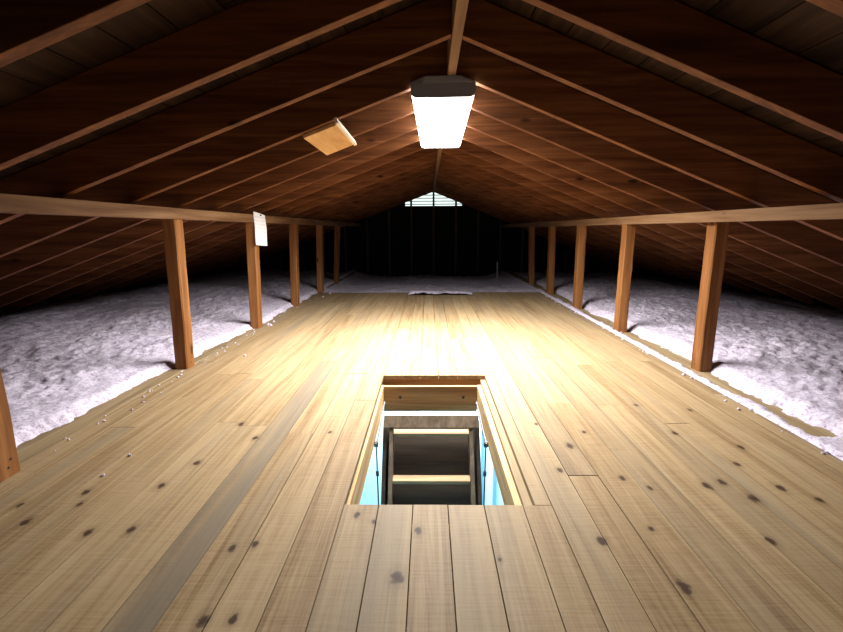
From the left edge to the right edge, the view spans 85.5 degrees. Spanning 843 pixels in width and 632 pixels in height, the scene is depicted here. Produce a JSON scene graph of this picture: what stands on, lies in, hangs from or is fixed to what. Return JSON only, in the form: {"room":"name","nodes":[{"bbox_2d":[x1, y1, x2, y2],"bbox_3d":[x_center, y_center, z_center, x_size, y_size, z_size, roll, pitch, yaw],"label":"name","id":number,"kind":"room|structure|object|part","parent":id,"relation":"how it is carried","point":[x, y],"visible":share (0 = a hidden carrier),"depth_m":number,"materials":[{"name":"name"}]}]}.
{"room":"attic","nodes":[
{"label":"attic","id":0,"kind":"room"},
{"bbox_2d":[2,269,224,306],"bbox_3d":[-4.089,0.154,3.830,0.020,0.294,11.150,0,11,1],"label":"wall","id":1,"kind":"structure","parent":0,"point":[218,270],"depth_m":8.50,"materials":[{"name":"brown wood"}]},
{"bbox_2d":[0,292,842,631],"bbox_3d":[0.038,0.427,2.103,2.868,0.024,7.771,0,11,1],"label":"floor","id":2,"kind":"structure","parent":0,"point":[660,504],"depth_m":1.34,"materials":[{"name":"brown wood"}]},
{"bbox_2d":[16,368,184,464],"bbox_3d":[-1.465,0.435,2.153,0.138,0.039,1.123,0,11,1],"label":"plate","id":3,"kind":"object","parent":2,"relation":"in","point":[33,447],"depth_m":1.97,"materials":[{"name":"beige wood"}]},
{"bbox_2d":[0,368,20,482],"bbox_3d":[-1.412,0.110,1.438,0.090,0.868,0.088,0,11,1],"label":"support post","id":4,"kind":"object","parent":3,"relation":"on","point":[9,462],"visible":1,"depth_m":1.50,"materials":[{"name":"wood"}]},
{"bbox_2d":[0,269,355,447],"bbox_3d":[-2.725,0.085,3.805,2.704,0.186,11.146,0,11,1],"label":"insulation","id":5,"kind":"object","parent":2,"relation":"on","point":[63,359],"visible":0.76,"depth_m":3.28},
{"bbox_2d":[194,329,254,363],"bbox_3d":[-1.427,0.221,3.281,0.095,0.039,0.970,0,11,1],"label":"plate","id":6,"kind":"object","parent":2,"relation":"in","point":[205,353],"depth_m":3.15,"materials":[{"name":"beige wood"}]},
{"bbox_2d":[162,219,194,368],"bbox_3d":[-1.407,-0.119,2.645,0.089,0.868,0.088,0,11,1],"label":"support post","id":7,"kind":"object","parent":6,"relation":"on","point":[173,233],"visible":0.98,"depth_m":2.61,"materials":[{"name":"wood"}]},
{"bbox_2d":[245,222,262,328],"bbox_3d":[-1.374,-0.328,3.744,0.096,0.868,0.088,0,11,1],"label":"support post","id":8,"kind":"object","parent":6,"relation":"on","point":[253,261],"visible":0.97,"depth_m":3.71,"materials":[{"name":"wood"}]},
{"bbox_2d":[0,193,360,226],"bbox_3d":[-1.373,-0.766,3.575,0.083,0.061,11.030,0,11,1],"label":"horizontal beam","id":9,"kind":"structure","parent":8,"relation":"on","point":[9,203],"depth_m":2.06,"materials":[{"name":"brown wood"}]},
{"bbox_2d":[253,212,266,245],"bbox_3d":[-1.307,-0.706,3.707,0.018,0.274,0.202,1,11,8],"label":"paper sheet","id":10,"kind":"object","parent":9,"relation":"attached to","point":[259,219],"visible":1,"depth_m":3.70,"materials":[{"name":"paper"}]},
{"bbox_2d":[289,224,299,305],"bbox_3d":[-1.353,-0.538,4.855,0.106,0.868,0.088,0,11,1],"label":"support post","id":11,"kind":"object","parent":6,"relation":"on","point":[293,228],"visible":0.98,"depth_m":4.82,"materials":[{"name":"wood"}]},
{"bbox_2d":[316,225,323,291],"bbox_3d":[-1.326,-0.747,5.954,0.105,0.868,0.088,0,11,1],"label":"support post","id":12,"kind":"object","parent":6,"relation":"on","point":[319,228],"visible":0.98,"depth_m":5.92,"materials":[{"name":"wood"}]},
{"bbox_2d":[334,226,339,281],"bbox_3d":[-1.311,-0.957,7.065,0.126,0.868,0.087,0,11,1],"label":"support post","id":13,"kind":"object","parent":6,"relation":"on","point":[336,228],"visible":0.95,"depth_m":7.03,"materials":[{"name":"wood"}]},
{"bbox_2d":[382,377,479,384],"bbox_3d":[0.050,0.419,2.588,1.220,0.142,0.038,0,11,1],"label":"joist","id":14,"kind":"object","parent":2,"relation":"attached to","point":[438,381],"visible":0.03,"depth_m":2.56,"materials":[{"name":"brown wood"}]},
{"bbox_2d":[54,293,828,476],"bbox_3d":[0.089,0.164,3.375,2.943,0.020,4.934,0,11,1],"label":"crumbs","id":15,"kind":"object","parent":2,"relation":"on","point":[643,350],"visible":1,"depth_m":2.33,"materials":[{"name":"white"}]},
{"bbox_2d":[480,379,531,505],"bbox_3d":[0.337,0.546,1.914,0.036,0.140,1.322,0,11,1],"label":"joist","id":16,"kind":"object","parent":2,"relation":"attached to","point":[521,489],"visible":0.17,"depth_m":1.73,"materials":[{"name":"beige wood"}]},
{"bbox_2d":[346,385,520,568],"bbox_3d":[0.041,0.567,1.911,0.554,0.146,1.245,0,11,1],"label":"frame","id":17,"kind":"object","parent":16,"relation":"attached to","point":[396,397],"visible":0.5,"depth_m":2.33,"materials":[{"name":"wood"}]},
{"bbox_2d":[374,401,385,507],"bbox_3d":[-0.197,0.773,2.283,0.019,0.562,0.439,0,11,1],"label":"hinge arm","id":18,"kind":"object","parent":17,"relation":"attached to","point":[384,403],"visible":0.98,"depth_m":2.08},
{"bbox_3d":[-0.199,0.832,2.085,0.017,0.520,0.026,0,11,1],"label":"spring rod","id":19,"kind":"part","parent":18,"relation":"part of","materials":[{"name":"metal"}]},
{"bbox_3d":[-0.200,0.523,2.240,0.004,0.054,0.431,0,11,1],"label":"arm","id":20,"kind":"part","parent":18,"relation":"part of","materials":[{"name":"metal"}]},
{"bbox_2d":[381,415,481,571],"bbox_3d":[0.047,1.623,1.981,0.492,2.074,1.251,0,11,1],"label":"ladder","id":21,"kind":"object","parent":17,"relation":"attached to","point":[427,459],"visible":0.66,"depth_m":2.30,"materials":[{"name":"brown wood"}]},
{"bbox_3d":[-0.154,1.632,1.980,0.020,2.060,1.241,0,11,1],"label":"rail","id":22,"kind":"part","parent":21,"relation":"part of","materials":[{"name":"beige wood"}]},
{"bbox_3d":[0.248,1.631,1.974,0.020,2.060,1.241,0,11,1],"label":"rail","id":23,"kind":"part","parent":21,"relation":"part of","materials":[{"name":"brown wood"}]},
{"bbox_2d":[475,401,487,504],"bbox_3d":[0.290,0.772,2.276,0.019,0.562,0.439,0,11,1],"label":"hinge arm","id":24,"kind":"object","parent":17,"relation":"attached to","point":[476,403],"visible":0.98,"depth_m":2.07},
{"bbox_3d":[0.291,0.522,2.232,0.004,0.054,0.431,0,11,1],"label":"arm","id":25,"kind":"part","parent":24,"relation":"part of","materials":[{"name":"metal"}]},
{"bbox_3d":[0.287,0.831,2.077,0.017,0.520,0.026,0,11,1],"label":"spring rod","id":26,"kind":"part","parent":24,"relation":"part of","materials":[{"name":"metal"}]},
{"bbox_2d":[501,270,842,460],"bbox_3d":[2.771,0.103,3.729,2.548,0.171,11.150,0,11,1],"label":"insulation","id":27,"kind":"object","parent":2,"relation":"on","point":[787,354],"visible":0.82,"depth_m":3.25},
{"bbox_2d":[579,308,613,332],"bbox_3d":[1.592,0.045,4.137,0.167,0.038,1.109,0,11,1],"label":"plate","id":28,"kind":"object","parent":27,"relation":"in","point":[598,318],"depth_m":4.11,"materials":[{"name":"beige wood"}]},
{"bbox_2d":[528,227,534,283],"bbox_3d":[1.624,-0.891,6.729,0.103,0.838,0.088,0,11,1],"label":"support post","id":29,"kind":"object","parent":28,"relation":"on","point":[531,242],"visible":0.94,"depth_m":6.70,"materials":[{"name":"wood"}]},
{"bbox_2d":[546,226,555,294],"bbox_3d":[1.607,-0.686,5.649,0.085,0.838,0.088,0,11,1],"label":"support post","id":30,"kind":"object","parent":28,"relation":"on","point":[551,229],"visible":0.99,"depth_m":5.61,"materials":[{"name":"wood"}]},
{"bbox_2d":[572,226,586,308],"bbox_3d":[1.593,-0.487,4.597,0.078,0.838,0.088,0,11,1],"label":"support post","id":31,"kind":"object","parent":28,"relation":"on","point":[581,235],"visible":0.97,"depth_m":4.57,"materials":[{"name":"wood"}]},
{"bbox_2d":[502,203,842,227],"bbox_3d":[1.582,-0.739,3.537,0.085,0.057,11.030,0,11,1],"label":"rail","id":32,"kind":"object","parent":31,"relation":"on","point":[832,210],"visible":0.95,"depth_m":2.29,"materials":[{"name":"brown wood"}]},
{"bbox_2d":[613,224,635,332],"bbox_3d":[1.580,-0.288,3.551,0.085,0.838,0.088,0,11,1],"label":"support post","id":33,"kind":"object","parent":28,"relation":"on","point":[628,232],"visible":0.98,"depth_m":3.52,"materials":[{"name":"wood"}]},
{"bbox_2d":[622,329,836,436],"bbox_3d":[1.576,0.309,2.744,0.175,0.038,1.945,0,11,1],"label":"plate","id":34,"kind":"object","parent":27,"relation":"in","point":[776,410],"depth_m":2.32,"materials":[{"name":"beige wood"}]},
{"bbox_2d":[691,222,729,371],"bbox_3d":[1.615,-0.101,2.558,0.083,0.838,0.088,0,11,1],"label":"support post","id":35,"kind":"object","parent":34,"relation":"on","point":[716,241],"visible":0.97,"depth_m":2.53,"materials":[{"name":"wood"}]},
{"bbox_2d":[0,0,842,202],"bbox_3d":[-0.001,-0.705,3.607,8.921,1.782,11.350,0,11,1],"label":"rafters","id":36,"kind":"structure","parent":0,"point":[809,31],"depth_m":1.28,"materials":[{"name":"brown wood"}]},
{"bbox_2d":[0,0,150,66],"bbox_3d":[-1.819,-0.253,1.007,3.844,1.561,0.038,0,11,1],"label":"roof sheathing","id":37,"kind":"object","parent":36,"relation":"attached to","point":[27,27],"visible":1,"depth_m":0.91,"materials":[{"name":"brown wood"}]},
{"bbox_2d":[0,0,400,170],"bbox_3d":[-1.813,-0.333,1.422,3.844,1.561,0.038,0,11,1],"label":"roof sheathing","id":38,"kind":"object","parent":36,"relation":"attached to","point":[244,34],"visible":1,"depth_m":1.32,"materials":[{"name":"brown wood"}]},
{"bbox_2d":[0,91,414,279],"bbox_3d":[-1.795,-0.565,2.667,3.844,1.561,0.038,0,11,1],"label":"roof sheathing","id":39,"kind":"object","parent":36,"relation":"attached to","point":[398,107],"visible":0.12,"depth_m":2.61,"materials":[{"name":"brown wood"}]},
{"bbox_2d":[302,117,356,154],"bbox_3d":[-0.473,-0.931,2.390,0.186,0.080,0.570,0,11,1],"label":"board","id":40,"kind":"object","parent":39,"relation":"attached to","point":[331,138],"visible":1,"depth_m":2.34,"materials":[{"name":"brown wood"}]},
{"bbox_2d":[0,113,417,295],"bbox_3d":[-1.789,-0.645,3.089,3.844,1.561,0.038,0,11,1],"label":"roof sheathing","id":41,"kind":"object","parent":36,"relation":"attached to","point":[407,124],"visible":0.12,"depth_m":3.04,"materials":[{"name":"brown wood"}]},
{"bbox_2d":[0,129,419,306],"bbox_3d":[-1.783,-0.725,3.501,3.844,1.561,0.038,0,11,1],"label":"roof sheathing","id":42,"kind":"object","parent":36,"relation":"attached to","point":[409,138],"visible":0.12,"depth_m":3.46,"materials":[{"name":"brown wood"}]},
{"bbox_2d":[7,141,424,311],"bbox_3d":[-1.777,-0.806,3.914,3.844,1.561,0.038,0,11,1],"label":"roof sheathing","id":43,"kind":"object","parent":36,"relation":"attached to","point":[412,148],"visible":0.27,"depth_m":3.90,"materials":[{"name":"brown wood"}]},
{"bbox_2d":[0,40,446,257],"bbox_3d":[-1.801,-0.488,2.254,3.844,1.561,0.038,0,11,1],"label":"roof sheathing","id":44,"kind":"object","parent":36,"relation":"attached to","point":[389,81],"visible":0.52,"depth_m":2.16,"materials":[{"name":"brown wood"}]},
{"bbox_2d":[0,0,451,223],"bbox_3d":[-1.807,-0.409,1.835,3.844,1.561,0.038,0,11,1],"label":"roof sheathing","id":45,"kind":"object","parent":36,"relation":"attached to","point":[425,24],"visible":1,"depth_m":1.73,"materials":[{"name":"brown wood"}]},
{"bbox_2d":[46,148,437,303],"bbox_3d":[-1.771,-0.889,4.336,3.844,1.561,0.038,0,11,1],"label":"roof sheathing","id":46,"kind":"object","parent":36,"relation":"attached to","point":[427,151],"visible":0.45,"depth_m":4.32,"materials":[{"name":"brown wood"}]},
{"bbox_2d":[79,152,436,298],"bbox_3d":[-1.765,-0.961,4.750,3.844,1.561,0.038,0,11,1],"label":"roof sheathing","id":47,"kind":"object","parent":36,"relation":"attached to","point":[433,156],"visible":0.4,"depth_m":4.71,"materials":[{"name":"brown wood"}]},
{"bbox_2d":[106,159,435,292],"bbox_3d":[-1.759,-1.044,5.161,3.844,1.561,0.038,0,11,1],"label":"roof sheathing","id":48,"kind":"object","parent":36,"relation":"attached to","point":[431,163],"visible":0.37,"depth_m":5.12,"materials":[{"name":"brown wood"}]},
{"bbox_2d":[129,165,434,288],"bbox_3d":[-1.753,-1.118,5.578,3.844,1.561,0.038,0,11,1],"label":"roof sheathing","id":49,"kind":"object","parent":36,"relation":"attached to","point":[431,168],"visible":0.44,"depth_m":5.53,"materials":[{"name":"brown wood"}]},
{"bbox_2d":[150,170,434,283],"bbox_3d":[-1.747,-1.203,5.994,3.844,1.561,0.038,0,11,1],"label":"roof sheathing","id":50,"kind":"object","parent":36,"relation":"attached to","point":[433,171],"visible":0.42,"depth_m":5.95,"materials":[{"name":"brown wood"}]},
{"bbox_2d":[167,174,433,280],"bbox_3d":[-1.741,-1.278,6.407,3.844,1.561,0.038,0,11,1],"label":"roof sheathing","id":51,"kind":"object","parent":36,"relation":"attached to","point":[432,175],"visible":0.31,"depth_m":6.36,"materials":[{"name":"brown wood"}]},
{"bbox_2d":[187,178,433,275],"bbox_3d":[-1.735,-1.360,6.823,3.844,1.561,0.038,0,11,1],"label":"roof sheathing","id":52,"kind":"object","parent":36,"relation":"attached to","point":[432,179],"visible":0.16,"depth_m":6.78,"materials":[{"name":"brown wood"}]},
{"bbox_2d":[197,181,433,274],"bbox_3d":[-1.729,-1.440,7.242,3.844,1.561,0.038,0,11,1],"label":"roof sheathing","id":53,"kind":"object","parent":36,"relation":"attached to","point":[431,182],"visible":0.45,"depth_m":7.21,"materials":[{"name":"brown wood"}]},
{"bbox_2d":[209,184,432,272],"bbox_3d":[-1.722,-1.519,7.659,3.844,1.561,0.038,0,11,1],"label":"roof sheathing","id":54,"kind":"object","parent":36,"relation":"attached to","point":[431,185],"visible":0.26,"depth_m":7.62,"materials":[{"name":"brown wood"}]},
{"bbox_2d":[220,186,432,270],"bbox_3d":[-1.716,-1.593,8.075,3.844,1.561,0.038,0,11,1],"label":"roof sheathing","id":55,"kind":"object","parent":36,"relation":"attached to","point":[429,188],"visible":0.28,"depth_m":8.03,"materials":[{"name":"brown wood"}]},
{"bbox_2d":[230,189,432,268],"bbox_3d":[-1.710,-1.670,8.489,3.844,1.561,0.038,0,11,1],"label":"roof sheathing","id":56,"kind":"object","parent":36,"relation":"attached to","point":[430,190],"visible":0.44,"depth_m":8.44,"materials":[{"name":"brown wood"}]},
{"bbox_2d":[239,191,432,266],"bbox_3d":[-1.704,-1.753,8.898,3.844,1.561,0.038,0,11,1],"label":"roof sheathing","id":57,"kind":"object","parent":36,"relation":"attached to","point":[431,191],"visible":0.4,"depth_m":8.86,"materials":[{"name":"brown wood"}]},
{"bbox_2d":[433,0,468,192],"bbox_3d":[0.157,-1.437,3.466,0.038,0.152,11.130,0,11,1],"label":"ridge beam","id":58,"kind":"structure","parent":36,"relation":"attached to","point":[459,7],"depth_m":1.70,"materials":[{"name":"brown wood"}]},
{"bbox_2d":[411,75,475,147],"bbox_3d":[0.120,-1.177,2.739,0.298,0.097,1.333,0,11,2],"label":"ceiling light","id":59,"kind":"object","parent":58,"relation":"hanging from","point":[442,104],"visible":1,"depth_m":2.28,"materials":[{"name":"white plastic"}]},
{"bbox_2d":[412,96,473,147],"bbox_3d":[0.121,-1.157,2.742,0.292,0.052,1.317,0,11,2],"label":"diffuser","id":60,"kind":"object","parent":59,"relation":"attached to","point":[441,120],"depth_m":2.53,"materials":[{"name":"white plastic"}]},
{"bbox_2d":[435,191,615,265],"bbox_3d":[2.036,-1.748,8.850,3.558,1.581,0.038,0,11,1],"label":"roof sheathing","id":61,"kind":"object","parent":36,"relation":"attached to","point":[435,191],"visible":0.24,"depth_m":8.82,"materials":[{"name":"brown wood"}]},
{"bbox_2d":[435,188,618,265],"bbox_3d":[2.030,-1.669,8.434,3.558,1.581,0.038,0,11,1],"label":"roof sheathing","id":62,"kind":"object","parent":36,"relation":"attached to","point":[437,190],"visible":0.19,"depth_m":8.40,"materials":[{"name":"brown wood"}]},
{"bbox_2d":[436,187,634,269],"bbox_3d":[2.024,-1.594,8.020,3.558,1.581,0.038,0,11,1],"label":"roof sheathing","id":63,"kind":"object","parent":36,"relation":"attached to","point":[438,188],"visible":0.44,"depth_m":7.99,"materials":[{"name":"brown wood"}]},
{"bbox_2d":[436,184,646,271],"bbox_3d":[2.018,-1.510,7.600,3.558,1.581,0.038,0,11,1],"label":"roof sheathing","id":64,"kind":"object","parent":36,"relation":"attached to","point":[437,185],"visible":0.36,"depth_m":7.57,"materials":[{"name":"brown wood"}]},
{"bbox_2d":[436,181,658,274],"bbox_3d":[2.011,-1.431,7.182,3.558,1.581,0.038,0,11,1],"label":"roof sheathing","id":65,"kind":"object","parent":36,"relation":"attached to","point":[437,182],"visible":0.4,"depth_m":7.15,"materials":[{"name":"brown wood"}]},
{"bbox_2d":[437,178,672,276],"bbox_3d":[2.005,-1.355,6.765,3.558,1.581,0.038,0,11,1],"label":"roof sheathing","id":66,"kind":"object","parent":36,"relation":"attached to","point":[438,179],"visible":0.25,"depth_m":6.74,"materials":[{"name":"brown wood"}]},
{"bbox_2d":[437,174,688,280],"bbox_3d":[1.999,-1.274,6.350,3.558,1.581,0.038,0,11,1],"label":"roof sheathing","id":67,"kind":"object","parent":36,"relation":"attached to","point":[444,178],"visible":0.44,"depth_m":6.33,"materials":[{"name":"brown wood"}]},
{"bbox_2d":[438,170,700,281],"bbox_3d":[1.993,-1.198,5.934,3.558,1.581,0.038,0,11,1],"label":"roof sheathing","id":68,"kind":"object","parent":36,"relation":"attached to","point":[440,172],"visible":0.18,"depth_m":5.91,"materials":[{"name":"brown wood"}]},
{"bbox_2d":[439,165,727,287],"bbox_3d":[1.987,-1.119,5.518,3.558,1.581,0.038,0,11,1],"label":"roof sheathing","id":69,"kind":"object","parent":36,"relation":"attached to","point":[442,168],"visible":0.2,"depth_m":5.49,"materials":[{"name":"brown wood"}]},
{"bbox_2d":[440,159,750,291],"bbox_3d":[1.981,-1.044,5.107,3.558,1.581,0.038,0,11,1],"label":"roof sheathing","id":70,"kind":"object","parent":36,"relation":"attached to","point":[445,163],"visible":0.24,"depth_m":5.08,"materials":[{"name":"brown wood"}]},
{"bbox_2d":[441,152,779,297],"bbox_3d":[1.975,-0.964,4.687,3.558,1.581,0.038,0,11,1],"label":"roof sheathing","id":71,"kind":"object","parent":36,"relation":"attached to","point":[444,156],"visible":0.24,"depth_m":4.66,"materials":[{"name":"brown wood"}]},
{"bbox_2d":[442,148,812,304],"bbox_3d":[1.969,-0.881,4.277,3.558,1.581,0.038,0,11,1],"label":"roof sheathing","id":72,"kind":"object","parent":36,"relation":"attached to","point":[454,152],"visible":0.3,"depth_m":4.25,"materials":[{"name":"brown wood"}]},
{"bbox_2d":[456,41,842,240],"bbox_3d":[1.939,-0.491,2.205,3.558,1.581,0.038,0,11,1],"label":"roof sheathing","id":73,"kind":"object","parent":36,"relation":"attached to","point":[491,72],"visible":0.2,"depth_m":2.13,"materials":[{"name":"brown wood"}]},
{"bbox_2d":[456,139,842,309],"bbox_3d":[1.963,-0.804,3.861,3.558,1.581,0.038,0,11,1],"label":"roof sheathing","id":74,"kind":"object","parent":36,"relation":"attached to","point":[467,147],"visible":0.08,"depth_m":3.84,"materials":[{"name":"brown wood"}]},
{"bbox_2d":[462,0,842,202],"bbox_3d":[1.933,-0.409,1.789,3.558,1.581,0.038,0,11,1],"label":"roof sheathing","id":75,"kind":"object","parent":36,"relation":"attached to","point":[488,26],"visible":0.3,"depth_m":1.71,"materials":[{"name":"brown wood"}]},
{"bbox_2d":[462,126,842,297],"bbox_3d":[1.957,-0.729,3.444,3.558,1.581,0.038,0,11,1],"label":"roof sheathing","id":76,"kind":"object","parent":36,"relation":"attached to","point":[470,135],"visible":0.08,"depth_m":3.41,"materials":[{"name":"brown wood"}]},
{"bbox_2d":[466,109,842,283],"bbox_3d":[1.951,-0.648,3.028,3.558,1.581,0.038,0,11,1],"label":"roof sheathing","id":77,"kind":"object","parent":36,"relation":"attached to","point":[477,121],"visible":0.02,"depth_m":2.98,"materials":[{"name":"brown wood"}]},
{"bbox_2d":[470,85,842,265],"bbox_3d":[1.945,-0.569,2.615,3.558,1.581,0.038,0,11,1],"label":"roof sheathing","id":78,"kind":"object","parent":36,"relation":"attached to","point":[486,102],"visible":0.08,"depth_m":2.56,"materials":[{"name":"brown wood"}]},
{"bbox_2d":[523,0,842,140],"bbox_3d":[1.927,-0.330,1.373,3.558,1.581,0.038,0,11,1],"label":"roof sheathing","id":79,"kind":"object","parent":36,"relation":"attached to","point":[673,33],"visible":1,"depth_m":1.29,"materials":[{"name":"brown wood"}]},
{"bbox_2d":[806,0,842,16],"bbox_3d":[1.921,-0.250,0.952,3.558,1.581,0.038,0,11,1],"label":"roof sheathing","id":80,"kind":"object","parent":36,"relation":"attached to","point":[834,6],"visible":1,"depth_m":0.91,"materials":[{"name":"brown wood"}]},
{"bbox_2d":[225,203,618,276],"bbox_3d":[0.046,-1.509,9.144,8.740,1.760,0.030,0,11,1],"label":"wall","id":81,"kind":"structure","parent":0,"point":[422,216],"depth_m":9.15,"materials":[{"name":"black wood"}]},
{"bbox_2d":[323,236,325,272],"bbox_3d":[-1.957,-1.189,9.171,0.038,0.841,0.090,0,11,1],"label":"stud","id":82,"kind":"object","parent":81,"relation":"attached to","point":[324,255],"visible":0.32,"depth_m":9.13,"materials":[{"name":"brown wood"}]},
{"bbox_2d":[388,210,390,276],"bbox_3d":[-0.639,-1.431,9.106,0.038,1.327,0.090,0,11,1],"label":"stud","id":83,"kind":"object","parent":81,"relation":"attached to","point":[389,236],"visible":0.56,"depth_m":9.07,"materials":[{"name":"brown wood"}]},
{"bbox_2d":[410,200,412,275],"bbox_3d":[-0.200,-1.590,9.069,0.038,1.648,0.090,0,11,1],"label":"stud","id":84,"kind":"object","parent":81,"relation":"attached to","point":[411,237],"visible":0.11,"depth_m":9.04,"materials":[{"name":"brown wood"}]},
{"bbox_2d":[405,192,461,204],"bbox_3d":[0.237,-2.365,8.990,1.120,0.412,0.050,0,11,1],"label":"air vent","id":85,"kind":"object","parent":81,"relation":"in","point":[432,192],"visible":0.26,"depth_m":9.00,"materials":[{"name":"metal"}]},
{"bbox_2d":[433,193,434,275],"bbox_3d":[0.240,-1.670,9.048,0.038,1.810,0.090,0,11,1],"label":"stud","id":86,"kind":"object","parent":81,"relation":"attached to","point":[433,193],"visible":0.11,"depth_m":9.01,"materials":[{"name":"brown wood"}]},
{"bbox_2d":[454,201,456,275],"bbox_3d":[0.680,-1.584,9.058,0.038,1.633,0.090,0,11,1],"label":"stud","id":87,"kind":"object","parent":81,"relation":"attached to","point":[455,255],"visible":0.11,"depth_m":9.04,"materials":[{"name":"brown wood"}]},
{"bbox_2d":[476,211,479,275],"bbox_3d":[1.121,-1.420,9.082,0.038,1.296,0.090,0,11,1],"label":"stud","id":88,"kind":"object","parent":81,"relation":"attached to","point":[478,212],"visible":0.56,"depth_m":9.05,"materials":[{"name":"brown wood"}]},
{"bbox_2d":[360,411,499,504],"bbox_3d":[0.065,1.596,3.417,1.620,2.430,0.020,0,11,1],"label":"wall","id":89,"kind":"structure","parent":0,"point":[369,494],"depth_m":3.32,"materials":[{"name":"blue paint"}]},
{"bbox_2d":[477,412,481,455],"bbox_3d":[0.412,1.604,3.394,0.035,2.420,0.018,0,11,1],"label":"trim","id":90,"kind":"structure","parent":89,"relation":"attached to","point":[480,429],"depth_m":3.24,"materials":[{"name":"white paint"}]},
{"bbox_2d":[487,448,492,504],"bbox_3d":[0.502,1.604,3.392,0.035,2.420,0.018,0,11,1],"label":"trim","id":91,"kind":"structure","parent":89,"relation":"attached to","point":[490,464],"depth_m":3.31,"materials":[{"name":"white paint"}]},
{"bbox_2d":[499,492,503,504],"bbox_3d":[0.593,1.604,3.391,0.035,2.420,0.018,0,11,1],"label":"trim","id":92,"kind":"structure","parent":89,"relation":"attached to","point":[501,499],"depth_m":3.33,"materials":[{"name":"white paint"}]},
{"bbox_2d":[406,280,517,631],"bbox_3d":[-0.030,0.274,3.793,8.740,0.019,11.150,0,11,1],"label":"ceiling","id":93,"kind":"structure","parent":0,"point":[517,280],"depth_m":5.25,"materials":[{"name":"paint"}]},
{"bbox_2d":[322,271,538,294],"bbox_3d":[0.116,-0.546,7.451,2.871,0.202,3.670,0,11,1],"label":"insulation","id":94,"kind":"object","parent":93,"relation":"on","point":[359,282],"visible":0.92,"depth_m":7.15},
{"bbox_2d":[632,268,841,309],"bbox_3d":[4.050,0.134,3.707,0.020,0.294,11.150,0,11,1],"label":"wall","id":95,"kind":"structure","parent":0,"point":[815,302],"depth_m":5.86,"materials":[{"name":"brown wood"}]}
]}

